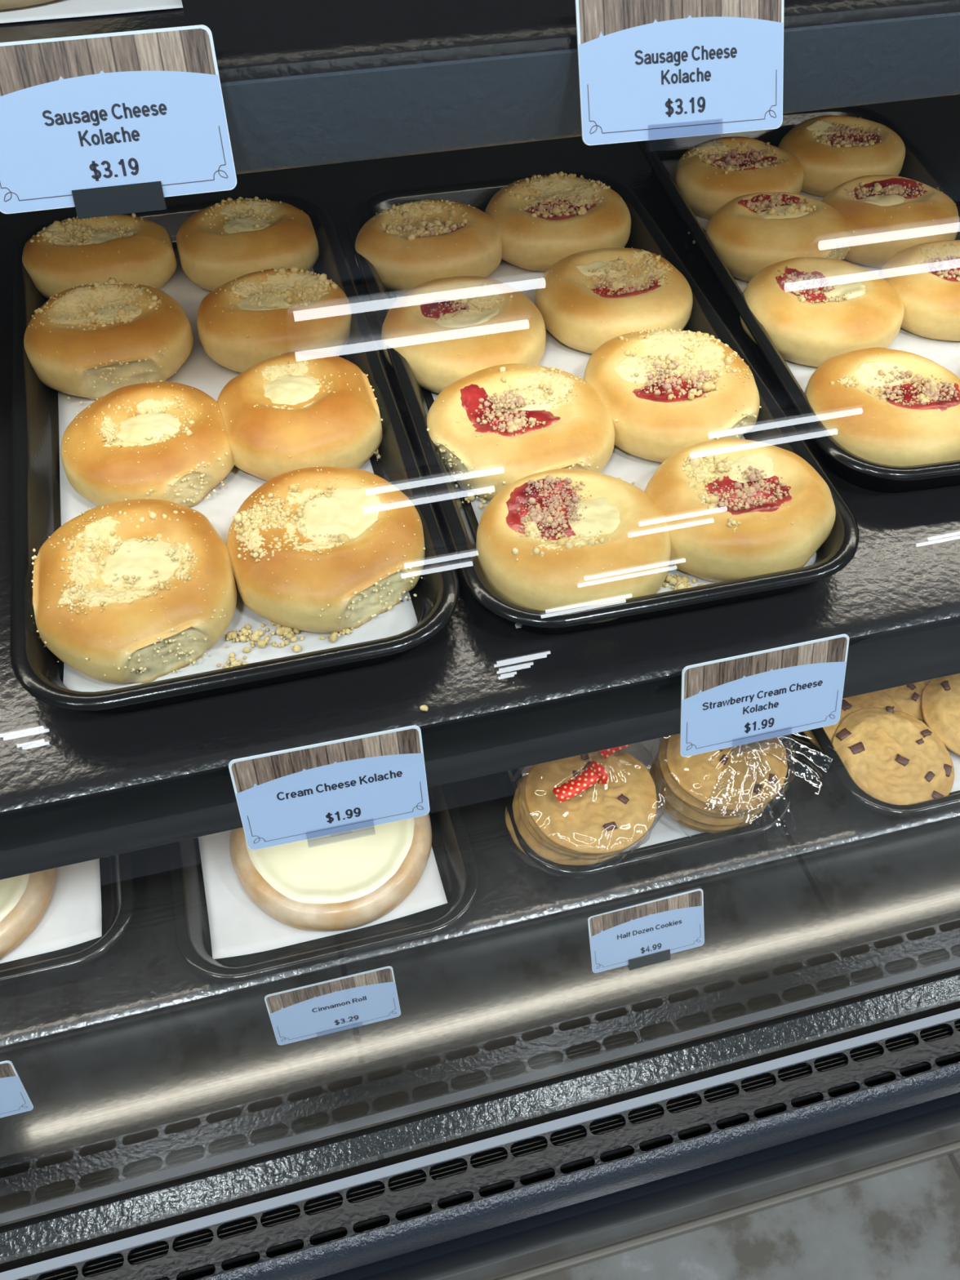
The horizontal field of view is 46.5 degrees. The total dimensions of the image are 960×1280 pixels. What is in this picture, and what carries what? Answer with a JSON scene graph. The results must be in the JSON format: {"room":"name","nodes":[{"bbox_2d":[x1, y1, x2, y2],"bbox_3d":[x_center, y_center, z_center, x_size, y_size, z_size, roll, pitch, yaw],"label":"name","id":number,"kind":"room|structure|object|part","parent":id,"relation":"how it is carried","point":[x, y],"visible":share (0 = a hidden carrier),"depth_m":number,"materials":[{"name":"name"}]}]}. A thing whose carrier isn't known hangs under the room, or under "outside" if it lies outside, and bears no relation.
{"room":"food shop","nodes":[
{"label":"food shop","id":0,"kind":"room"},
{"bbox_2d":[533,1151,959,1279],"bbox_3d":[3.457,10.874,-7.353,24.000,0.001,33.000,-11,51,-10],"label":"floor","id":1,"kind":"structure","parent":0,"point":[904,1224],"depth_m":1.28,"materials":[{"name":"tile"}]},
{"bbox_2d":[0,855,959,1279],"bbox_3d":[0.094,-0.052,0.822,2.044,1.660,0.705,-11,51,-10],"label":"display case","id":2,"kind":"object","parent":1,"relation":"on","point":[540,1118],"visible":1,"depth_m":0.84,"materials":[{"name":"black metal"}]},
{"bbox_2d":[0,94,959,879],"bbox_3d":[0.086,-0.185,0.742,1.996,0.052,0.561,-11,51,-10],"label":"shelf","id":3,"kind":"object","parent":2,"relation":"attached to","point":[77,786],"visible":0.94,"depth_m":0.55,"materials":[{"name":"black metal"}]},
{"bbox_2d":[9,193,459,713],"bbox_3d":[-0.157,-0.134,0.642,0.210,0.026,0.429,-11,51,-10],"label":"serving tray","id":4,"kind":"object","parent":3,"relation":"on","point":[35,496],"visible":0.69,"depth_m":0.57,"materials":[{"name":"black plastic"}]},
{"bbox_2d":[373,448,380,460],"bbox_3d":[-0.056,-0.109,0.632,0.015,0.006,0.025,-11,51,-10],"label":"crumbs","id":5,"kind":"object","parent":4,"relation":"on","point":[378,455],"visible":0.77,"depth_m":0.63,"materials":[{"name":"beige food"}]},
{"bbox_2d":[57,247,417,692],"bbox_3d":[-0.157,-0.130,0.646,0.171,0.007,0.386,-11,51,-10],"label":"sheet","id":6,"kind":"object","parent":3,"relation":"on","point":[199,371],"visible":0.12,"depth_m":0.60,"materials":[{"name":"paper"}]},
{"bbox_2d":[22,213,177,298],"bbox_3d":[-0.248,-0.250,0.728,0.095,0.034,0.073,-13,51,-12],"label":"kolache","id":7,"kind":"object","parent":6,"relation":"on","point":[66,254],"visible":0.96,"depth_m":0.71,"materials":[{"name":"beige food"}]},
{"bbox_2d":[23,277,193,404],"bbox_3d":[-0.224,-0.185,0.673,0.097,0.034,0.090,-14,51,-13],"label":"kolache","id":8,"kind":"object","parent":6,"relation":"on","point":[95,340],"visible":1,"depth_m":0.65,"materials":[{"name":"beige food"}]},
{"bbox_2d":[31,497,236,688],"bbox_3d":[-0.165,-0.028,0.537,0.097,0.038,0.111,-11,51,-10],"label":"kolache","id":9,"kind":"object","parent":6,"relation":"on","point":[124,592],"visible":1,"depth_m":0.52,"materials":[{"name":"orange food"}]},
{"bbox_2d":[60,381,235,507],"bbox_3d":[-0.180,-0.107,0.606,0.092,0.034,0.092,-11,51,-10],"label":"kolache","id":10,"kind":"object","parent":6,"relation":"on","point":[166,441],"visible":0.98,"depth_m":0.59,"materials":[{"name":"beige food"}]},
{"bbox_2d":[217,651,247,668],"bbox_3d":[-0.117,0.011,0.528,0.015,0.004,0.014,-11,51,-10],"label":"crumbs","id":11,"kind":"object","parent":6,"relation":"on","point":[233,662],"visible":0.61,"depth_m":0.53,"materials":[{"name":"beige food"}]},
{"bbox_2d":[176,195,319,290],"bbox_3d":[-0.155,-0.264,0.742,0.091,0.033,0.083,-11,51,-10],"label":"kolache","id":12,"kind":"object","parent":6,"relation":"on","point":[222,242],"visible":0.99,"depth_m":0.72,"materials":[{"name":"beige food"}]},
{"bbox_2d":[226,619,304,653],"bbox_3d":[-0.104,-0.002,0.538,0.037,0.006,0.027,-11,51,-10],"label":"crumbs","id":13,"kind":"object","parent":6,"relation":"on","point":[288,632],"visible":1,"depth_m":0.54,"materials":[{"name":"beige food"}]},
{"bbox_2d":[196,266,351,373],"bbox_3d":[-0.126,-0.198,0.685,0.095,0.034,0.085,-11,51,-10],"label":"kolache","id":14,"kind":"object","parent":6,"relation":"on","point":[251,319],"visible":1,"depth_m":0.67,"materials":[{"name":"beige food"}]},
{"bbox_2d":[217,351,382,480],"bbox_3d":[-0.101,-0.127,0.623,0.088,0.037,0.095,-11,51,-10],"label":"kolache","id":15,"kind":"object","parent":6,"relation":"on","point":[286,412],"visible":0.98,"depth_m":0.60,"materials":[{"name":"food"}]},
{"bbox_2d":[226,466,425,636],"bbox_3d":[-0.077,-0.049,0.558,0.099,0.036,0.101,-11,51,-10],"label":"kolache","id":16,"kind":"object","parent":6,"relation":"on","point":[317,549],"visible":1,"depth_m":0.54,"materials":[{"name":"orange food"}]},
{"bbox_2d":[320,627,353,642],"bbox_3d":[-0.068,-0.005,0.542,0.009,0.006,0.021,37,58,26],"label":"crumbs","id":17,"kind":"object","parent":6,"relation":"on","point":[333,637],"visible":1,"depth_m":0.54,"materials":[{"name":"beige food"}]},
{"bbox_2d":[419,704,427,711],"bbox_3d":[-0.026,0.032,0.517,0.004,0.003,0.003,-11,51,-10],"label":"crumbs","id":18,"kind":"object","parent":3,"relation":"on","point":[424,708],"visible":1,"depth_m":0.52,"materials":[{"name":"beige food"}]},
{"bbox_2d":[345,170,859,634],"bbox_3d":[0.051,-0.166,0.674,0.207,0.026,0.418,-10,50,-10],"label":"serving tray","id":19,"kind":"object","parent":3,"relation":"on","point":[772,426],"visible":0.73,"depth_m":0.60,"materials":[{"name":"black plastic"}]},
{"bbox_2d":[395,247,816,628],"bbox_3d":[0.055,-0.157,0.675,0.174,0.006,0.370,-11,51,-10],"label":"sheet","id":20,"kind":"object","parent":19,"relation":"on","point":[629,468],"visible":0.08,"depth_m":0.69,"materials":[{"name":"paper"}]},
{"bbox_2d":[355,199,502,294],"bbox_3d":[-0.034,-0.265,0.744,0.098,0.036,0.086,-28,55,-23],"label":"kolache","id":21,"kind":"object","parent":20,"relation":"on","point":[410,245],"visible":0.92,"depth_m":0.72,"materials":[{"name":"beige food"}]},
{"bbox_2d":[381,275,546,393],"bbox_3d":[-0.010,-0.188,0.680,0.100,0.033,0.099,-11,51,-10],"label":"kolache","id":22,"kind":"object","parent":20,"relation":"on","point":[447,331],"visible":0.96,"depth_m":0.66,"materials":[{"name":"beige food"}]},
{"bbox_2d":[458,492,488,508],"bbox_3d":[0.005,-0.073,0.601,0.046,0.005,0.016,5,50,3],"label":"crumbs","id":23,"kind":"object","parent":20,"relation":"on","point":[468,498],"visible":0.4,"depth_m":0.60,"materials":[{"name":"beige food"}]},
{"bbox_2d":[426,363,618,499],"bbox_3d":[0.022,-0.118,0.621,0.105,0.034,0.100,-11,51,-10],"label":"kolache","id":24,"kind":"object","parent":20,"relation":"on","point":[494,428],"visible":0.96,"depth_m":0.60,"materials":[{"name":"beige food"}]},
{"bbox_2d":[484,171,631,271],"bbox_3d":[0.053,-0.290,0.768,0.103,0.034,0.093,-7,50,-7],"label":"kolache","id":25,"kind":"object","parent":20,"relation":"on","point":[541,221],"visible":0.95,"depth_m":0.75,"materials":[{"name":"food"}]},
{"bbox_2d":[475,468,671,623],"bbox_3d":[0.047,-0.051,0.560,0.098,0.040,0.092,0,49,-1],"label":"kolache","id":26,"kind":"object","parent":20,"relation":"on","point":[558,539],"visible":1,"depth_m":0.54,"materials":[{"name":"beige food"}]},
{"bbox_2d":[533,246,693,354],"bbox_3d":[0.084,-0.217,0.707,0.098,0.033,0.094,-21,53,-18],"label":"kolache","id":27,"kind":"object","parent":20,"relation":"on","point":[586,300],"visible":0.98,"depth_m":0.69,"materials":[{"name":"beige food"}]},
{"bbox_2d":[582,326,761,462],"bbox_3d":[0.110,-0.145,0.644,0.100,0.035,0.105,-11,51,-10],"label":"kolache","id":28,"kind":"object","parent":20,"relation":"on","point":[668,392],"visible":0.96,"depth_m":0.63,"materials":[{"name":"beige food"}]},
{"bbox_2d":[659,573,703,590],"bbox_3d":[0.102,-0.029,0.566,0.028,0.005,0.016,9,50,6],"label":"crumbs","id":29,"kind":"object","parent":20,"relation":"on","point":[680,583],"visible":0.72,"depth_m":0.57,"materials":[{"name":"beige food"}]},
{"bbox_2d":[644,438,835,582],"bbox_3d":[0.134,-0.070,0.580,0.100,0.037,0.090,-11,51,-10],"label":"kolache","id":30,"kind":"object","parent":20,"relation":"on","point":[732,508],"visible":0.98,"depth_m":0.56,"materials":[{"name":"beige food"}]},
{"bbox_2d":[680,634,848,756],"bbox_3d":[0.139,0.028,0.546,0.086,0.053,0.017,-10,50,-10],"label":"price tag","id":31,"kind":"object","parent":3,"relation":"attached to","point":[748,698],"visible":1,"depth_m":0.54,"materials":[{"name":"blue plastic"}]},
{"bbox_2d":[684,636,847,699],"bbox_3d":[0.137,0.013,0.536,0.083,0.018,0.001,-11,33,-9],"label":"print","id":32,"kind":"object","parent":31,"relation":"on","point":[704,677],"depth_m":0.53},
{"bbox_2d":[637,106,959,492],"bbox_3d":[0.254,-0.248,0.748,0.208,0.026,0.428,-8,50,-8],"label":"serving tray","id":33,"kind":"object","parent":3,"relation":"on","point":[917,166],"visible":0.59,"depth_m":0.71,"materials":[{"name":"black plastic"}]},
{"bbox_2d":[661,157,959,393],"bbox_3d":[0.252,-0.243,0.755,0.174,0.001,0.371,-8,50,-8],"label":"sheet","id":34,"kind":"object","parent":33,"relation":"on","point":[946,353],"visible":0.04,"depth_m":0.71,"materials":[{"name":"paper"}]},
{"bbox_2d":[674,136,804,219],"bbox_3d":[0.188,-0.337,0.810,0.096,0.035,0.085,-11,51,-10],"label":"kolache","id":35,"kind":"object","parent":34,"relation":"on","point":[708,178],"visible":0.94,"depth_m":0.79,"materials":[{"name":"beige food"}]},
{"bbox_2d":[705,191,854,282],"bbox_3d":[0.202,-0.276,0.759,0.099,0.034,0.086,1,49,0],"label":"kolache","id":36,"kind":"object","parent":34,"relation":"on","point":[752,233],"visible":0.91,"depth_m":0.74,"materials":[{"name":"beige food"}]},
{"bbox_2d":[739,257,904,367],"bbox_3d":[0.215,-0.210,0.703,0.100,0.034,0.094,-11,51,-10],"label":"kolache","id":37,"kind":"object","parent":34,"relation":"on","point":[814,310],"visible":0.97,"depth_m":0.68,"materials":[{"name":"beige food"}]},
{"bbox_2d":[777,115,905,196],"bbox_3d":[0.271,-0.365,0.837,0.097,0.034,0.084,-11,51,-10],"label":"kolache","id":38,"kind":"object","parent":34,"relation":"on","point":[831,151],"visible":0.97,"depth_m":0.82,"materials":[{"name":"beige food"}]},
{"bbox_2d":[804,346,959,466],"bbox_3d":[0.234,-0.133,0.637,0.097,0.034,0.097,-11,51,-10],"label":"kolache","id":39,"kind":"object","parent":34,"relation":"on","point":[883,406],"visible":0.98,"depth_m":0.62,"materials":[{"name":"beige food"}]},
{"bbox_2d":[821,174,959,267],"bbox_3d":[0.284,-0.293,0.776,0.101,0.034,0.090,-11,51,-10],"label":"kolache","id":40,"kind":"object","parent":34,"relation":"on","point":[888,215],"visible":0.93,"depth_m":0.75,"materials":[{"name":"beige food"}]},
{"bbox_2d":[878,240,959,341],"bbox_3d":[0.306,-0.229,0.721,0.101,0.034,0.086,-4,50,-4],"label":"kolache","id":41,"kind":"object","parent":34,"relation":"on","point":[926,277],"visible":0.99,"depth_m":0.70,"materials":[{"name":"beige food"}]},
{"bbox_2d":[0,0,959,174],"bbox_3d":[0.073,-0.395,0.592,1.996,0.040,0.433,-11,51,-10],"label":"shelf","id":42,"kind":"object","parent":2,"relation":"attached to","point":[304,82],"visible":0.56,"depth_m":0.43,"materials":[{"name":"black metal"}]},
{"bbox_2d":[0,0,182,23],"bbox_3d":[-0.240,-0.291,0.469,0.212,0.001,0.182,-11,51,-10],"label":"sheet","id":43,"kind":"object","parent":42,"relation":"on","point":[56,9],"visible":1,"depth_m":0.43,"materials":[{"name":"paper"}]},
{"bbox_2d":[0,0,54,9],"bbox_3d":[-0.206,-0.298,0.455,0.144,0.031,0.140,-11,51,-10],"label":"loaf","id":44,"kind":"object","parent":43,"relation":"on","point":[4,4],"visible":1,"depth_m":0.42,"materials":[{"name":"brown food"}]},
{"bbox_2d":[0,24,236,213],"bbox_3d":[-0.134,-0.185,0.397,0.087,0.050,0.026,-8,50,-8],"label":"price tag","id":45,"kind":"object","parent":42,"relation":"attached to","point":[82,112],"visible":1,"depth_m":0.40,"materials":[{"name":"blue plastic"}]},
{"bbox_2d":[0,28,215,96],"bbox_3d":[-0.136,-0.200,0.390,0.083,0.018,0.001,-9,23,-7],"label":"print","id":46,"kind":"object","parent":45,"relation":"on","point":[23,66],"depth_m":0.39},
{"bbox_2d":[71,181,167,218],"bbox_3d":[-0.132,-0.161,0.410,0.032,0.015,0.012,-8,50,-8],"label":"clip","id":47,"kind":"object","parent":42,"relation":"attached to","point":[148,196],"visible":1,"depth_m":0.41,"materials":[{"name":"black plastic"}]},
{"bbox_2d":[648,118,721,151],"bbox_3d":[0.081,-0.202,0.449,0.032,0.015,0.012,-11,51,-10],"label":"clip","id":48,"kind":"object","parent":42,"relation":"attached to","point":[718,118],"visible":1,"depth_m":0.45,"materials":[{"name":"clear plastic"}]},
{"bbox_2d":[0,731,959,1088],"bbox_3d":[0.077,-0.004,0.974,1.996,0.068,0.533,-11,51,-10],"label":"shelf","id":49,"kind":"object","parent":2,"relation":"attached to","point":[139,999],"visible":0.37,"depth_m":0.78,"materials":[{"name":"black metal"}]},
{"bbox_2d":[0,1060,33,1117],"bbox_3d":[-0.335,0.293,0.710,0.086,0.052,0.014,-10,51,-10],"label":"price tag","id":50,"kind":"object","parent":49,"relation":"attached to","point":[14,1098],"visible":1,"depth_m":0.72,"materials":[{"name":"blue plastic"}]},
{"bbox_2d":[0,1062,15,1078],"bbox_3d":[-0.336,0.280,0.700,0.083,0.018,0.001,-10,36,-10],"label":"print","id":51,"kind":"object","parent":50,"relation":"on","point":[6,1069],"depth_m":0.71},
{"bbox_2d":[0,851,135,985],"bbox_3d":[-0.374,0.070,0.840,0.207,0.026,0.424,-11,51,-10],"label":"serving tray","id":52,"kind":"object","parent":49,"relation":"on","point":[117,871],"visible":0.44,"depth_m":0.74,"materials":[{"name":"black plastic"}]},
{"bbox_2d":[0,858,102,963],"bbox_3d":[-0.373,0.076,0.845,0.158,0.005,0.374,-11,51,-10],"label":"sheet","id":53,"kind":"object","parent":52,"relation":"on","point":[73,916],"visible":0.11,"depth_m":0.75,"materials":[{"name":"paper"}]},
{"bbox_2d":[0,867,56,959],"bbox_3d":[-0.360,0.165,0.755,0.141,0.022,0.141,-11,51,-10],"label":"roll","id":54,"kind":"object","parent":53,"relation":"on","point":[24,899],"visible":0.4,"depth_m":0.74,"materials":[{"name":"beige food"}]},
{"bbox_2d":[165,782,479,982],"bbox_3d":[-0.144,0.054,0.858,0.204,0.026,0.424,-11,51,-10],"label":"serving tray","id":55,"kind":"object","parent":49,"relation":"on","point":[457,866],"visible":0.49,"depth_m":0.75,"materials":[{"name":"black plastic"}]},
{"bbox_2d":[198,830,447,959],"bbox_3d":[-0.146,0.060,0.861,0.164,0.008,0.368,-11,51,-10],"label":"sheet","id":56,"kind":"object","parent":55,"relation":"on","point":[238,926],"visible":0.12,"depth_m":0.76,"materials":[{"name":"paper"}]},
{"bbox_2d":[229,813,431,931],"bbox_3d":[-0.104,0.137,0.785,0.141,0.022,0.141,-11,51,-10],"label":"roll","id":57,"kind":"object","parent":56,"relation":"on","point":[351,879],"visible":0.44,"depth_m":0.76,"materials":[{"name":"beige food"}]},
{"bbox_2d":[264,965,400,1044],"bbox_3d":[-0.098,0.246,0.752,0.087,0.055,0.014,-10,50,-10],"label":"price tag","id":58,"kind":"object","parent":49,"relation":"attached to","point":[369,997],"visible":1,"depth_m":0.75,"materials":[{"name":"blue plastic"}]},
{"bbox_2d":[266,968,393,1013],"bbox_3d":[-0.099,0.233,0.742,0.083,0.018,0.001,-11,36,-8],"label":"print","id":59,"kind":"object","parent":58,"relation":"on","point":[275,1002],"depth_m":0.74},
{"bbox_2d":[495,768,792,876],"bbox_3d":[0.081,-0.001,0.911,0.206,0.026,0.424,-11,51,-10],"label":"serving tray","id":60,"kind":"object","parent":49,"relation":"on","point":[765,824],"visible":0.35,"depth_m":0.78,"materials":[{"name":"black plastic"}]},
{"bbox_2d":[498,742,667,879],"bbox_3d":[0.071,0.105,0.774,0.111,0.085,0.115,-11,51,-10],"label":"bag","id":61,"kind":"object","parent":60,"relation":"on","point":[595,771],"visible":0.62,"depth_m":0.75,"materials":[{"name":"clear plastic"}]},
{"bbox_2d":[521,737,705,852],"bbox_3d":[0.081,0.006,0.916,0.162,0.001,0.377,-11,51,-10],"label":"sheet","id":62,"kind":"object","parent":60,"relation":"on","point":[662,832],"visible":0.03,"depth_m":0.81,"materials":[{"name":"paper"}]},
{"bbox_2d":[505,772,528,856],"bbox_3d":[0.063,0.123,0.806,0.090,0.012,0.091,-11,51,-10],"label":"cookie","id":63,"kind":"object","parent":62,"relation":"on","point":[508,824],"visible":0.1,"depth_m":0.80,"materials":[{"name":"brown food"}]},
{"bbox_3d":[0.067,0.121,0.796,0.090,0.012,0.089,-11,51,-10],"label":"cookie","id":64,"kind":"object","parent":63,"relation":"on","visible":0},
{"bbox_2d":[512,776,625,865],"bbox_3d":[0.068,0.117,0.788,0.089,0.011,0.090,-11,51,-10],"label":"cookie","id":65,"kind":"object","parent":64,"relation":"on","point":[543,851],"visible":0.13,"depth_m":0.77,"materials":[{"name":"brown food"}]},
{"bbox_2d":[518,775,622,859],"bbox_3d":[0.072,0.111,0.780,0.091,0.013,0.090,-11,51,-10],"label":"cookie","id":66,"kind":"object","parent":65,"relation":"on","point":[529,828],"visible":0.15,"depth_m":0.76,"materials":[{"name":"brown food"}]},
{"bbox_2d":[520,764,603,855],"bbox_3d":[0.073,0.107,0.772,0.090,0.012,0.089,-11,51,-10],"label":"cookie","id":67,"kind":"object","parent":66,"relation":"on","point":[531,821],"visible":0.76,"depth_m":0.76,"materials":[{"name":"brown food"}]},
{"bbox_2d":[524,749,657,853],"bbox_3d":[0.076,0.104,0.762,0.091,0.012,0.090,-11,51,-10],"label":"cookie","id":68,"kind":"object","parent":67,"relation":"on","point":[611,817],"visible":0.88,"depth_m":0.75,"materials":[{"name":"brown food"}]},
{"bbox_2d":[649,759,754,833],"bbox_3d":[0.169,0.104,0.826,0.084,0.010,0.085,-11,51,-10],"label":"cookie","id":69,"kind":"object","parent":62,"relation":"on","point":[662,806],"visible":0.17,"depth_m":0.81,"materials":[{"name":"brown food"}]},
{"bbox_2d":[650,751,751,831],"bbox_3d":[0.168,0.100,0.816,0.086,0.011,0.085,-11,51,-10],"label":"cookie","id":70,"kind":"object","parent":69,"relation":"on","point":[686,820],"visible":0.11,"depth_m":0.80,"materials":[{"name":"brown food"}]},
{"bbox_2d":[653,752,767,826],"bbox_3d":[0.169,0.096,0.808,0.085,0.012,0.085,-11,51,-10],"label":"cookie","id":71,"kind":"object","parent":70,"relation":"on","point":[671,798],"visible":0.18,"depth_m":0.79,"materials":[{"name":"brown food"}]},
{"bbox_2d":[658,764,764,817],"bbox_3d":[0.172,0.089,0.802,0.085,0.012,0.085,-11,51,-10],"label":"cookie","id":72,"kind":"object","parent":71,"relation":"on","point":[697,810],"visible":0.14,"depth_m":0.78,"materials":[{"name":"brown food"}]},
{"bbox_2d":[658,736,751,814],"bbox_3d":[0.170,0.085,0.793,0.084,0.012,0.085,-11,51,-10],"label":"cookie","id":73,"kind":"object","parent":72,"relation":"on","point":[673,786],"visible":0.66,"depth_m":0.78,"materials":[{"name":"brown food"}]},
{"bbox_2d":[665,733,787,810],"bbox_3d":[0.174,0.081,0.784,0.086,0.012,0.086,-11,51,-10],"label":"cookie","id":74,"kind":"object","parent":73,"relation":"on","point":[722,779],"visible":0.66,"depth_m":0.77,"materials":[{"name":"beige food"}]},
{"bbox_2d":[644,734,804,837],"bbox_3d":[0.178,0.091,0.794,0.122,0.077,0.101,29,55,22],"label":"bag","id":75,"kind":"object","parent":60,"relation":"on","point":[775,802],"visible":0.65,"depth_m":0.78,"materials":[{"name":"clear plastic"}]},
{"bbox_2d":[587,888,704,973],"bbox_3d":[0.119,0.208,0.799,0.087,0.053,0.021,-10,51,-10],"label":"price tag","id":76,"kind":"object","parent":49,"relation":"attached to","point":[674,922],"visible":1,"depth_m":0.80,"materials":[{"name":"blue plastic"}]},
{"bbox_2d":[589,890,702,936],"bbox_3d":[0.118,0.193,0.790,0.083,0.018,0.001,-12,29,-8],"label":"print","id":77,"kind":"object","parent":76,"relation":"on","point":[605,922],"depth_m":0.79},
{"bbox_2d":[627,949,670,970],"bbox_3d":[0.122,0.230,0.814,0.032,0.015,0.013,-10,51,-10],"label":"clip","id":78,"kind":"object","parent":49,"relation":"attached to","point":[662,956],"visible":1,"depth_m":0.81,"materials":[{"name":"black plastic"}]},
{"bbox_2d":[810,727,959,817],"bbox_3d":[0.318,-0.037,0.946,0.208,0.026,0.424,-11,51,-10],"label":"serving tray","id":79,"kind":"object","parent":49,"relation":"on","point":[953,799],"visible":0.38,"depth_m":0.80,"materials":[{"name":"black plastic"}]},
{"bbox_2d":[920,720,959,792],"bbox_3d":[0.318,-0.029,0.949,0.162,0.003,0.376,-11,51,-10],"label":"sheet","id":80,"kind":"object","parent":79,"relation":"on","point":[955,758],"visible":0.12,"depth_m":0.84,"materials":[{"name":"paper"}]},
{"bbox_2d":[802,689,902,750],"bbox_3d":[0.290,0.057,0.868,0.088,0.012,0.090,-11,51,-10],"label":"cookie","id":81,"kind":"object","parent":80,"relation":"on","point":[879,699],"visible":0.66,"depth_m":0.87,"materials":[{"name":"beige food"}]},
{"bbox_2d":[831,706,954,804],"bbox_3d":[0.310,0.089,0.838,0.091,0.016,0.091,25,53,19],"label":"cookie","id":82,"kind":"object","parent":80,"relation":"on","point":[891,755],"visible":0.98,"depth_m":0.83,"materials":[{"name":"beige food"}]},
{"bbox_2d":[882,679,931,719],"bbox_3d":[0.344,0.026,0.896,0.090,0.012,0.091,-11,51,-10],"label":"cookie","id":83,"kind":"object","parent":80,"relation":"on","point":[908,697],"visible":0.25,"depth_m":0.88,"materials":[{"name":"beige food"}]},
{"bbox_2d":[920,673,959,755],"bbox_3d":[0.387,0.056,0.864,0.089,0.016,0.088,-25,54,-21],"label":"cookie","id":84,"kind":"object","parent":80,"relation":"on","point":[940,697],"visible":0.93,"depth_m":0.86,"materials":[{"name":"beige food"}]},
{"bbox_2d":[17,1017,959,1279],"bbox_3d":[0.168,0.349,0.827,2.040,0.003,0.032,-11,51,-10],"label":"grille","id":85,"kind":"object","parent":2,"relation":"attached to","point":[170,1260],"depth_m":0.80,"materials":[{"name":"black metal"}]},
{"bbox_2d":[574,0,783,145],"bbox_3d":[0.079,-0.226,0.436,0.086,0.050,0.026,-11,51,-10],"label":"price tag","id":86,"kind":"object","parent":2,"relation":"attached to","point":[642,64],"visible":1,"depth_m":0.44,"materials":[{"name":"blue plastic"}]},
{"bbox_2d":[578,0,781,44],"bbox_3d":[0.078,-0.241,0.429,0.083,0.018,0.001,-10,22,-11],"label":"print","id":87,"kind":"object","parent":86,"relation":"on","point":[606,17],"depth_m":0.43},
{"bbox_3d":[0.158,0.520,1.085,2.000,0.496,0.016,-11,51,-10],"label":"kick plate","id":88,"kind":"part","parent":2,"relation":"part of","materials":[{"name":"black"}]},
{"bbox_3d":[0.156,0.691,1.269,2.000,0.018,0.009,-11,51,-10],"label":"trim","id":89,"kind":"part","parent":2,"relation":"part of","materials":[{"name":"grey metal"}]},
{"label":"clip","id":90,"kind":"object","parent":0,"visible":0},
{"bbox_2d":[228,725,430,849],"bbox_3d":[-0.067,0.068,0.508,0.086,0.053,0.016,-10,50,-9],"label":"price tag","id":91,"kind":"object","parent":90,"relation":"attached to","point":[312,791],"visible":1,"depth_m":0.51,"materials":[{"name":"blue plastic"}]},
{"bbox_2d":[231,728,421,793],"bbox_3d":[-0.068,0.054,0.498,0.083,0.018,0.001,-10,35,-9],"label":"print","id":92,"kind":"object","parent":91,"relation":"on","point":[247,773],"depth_m":0.50}
]}

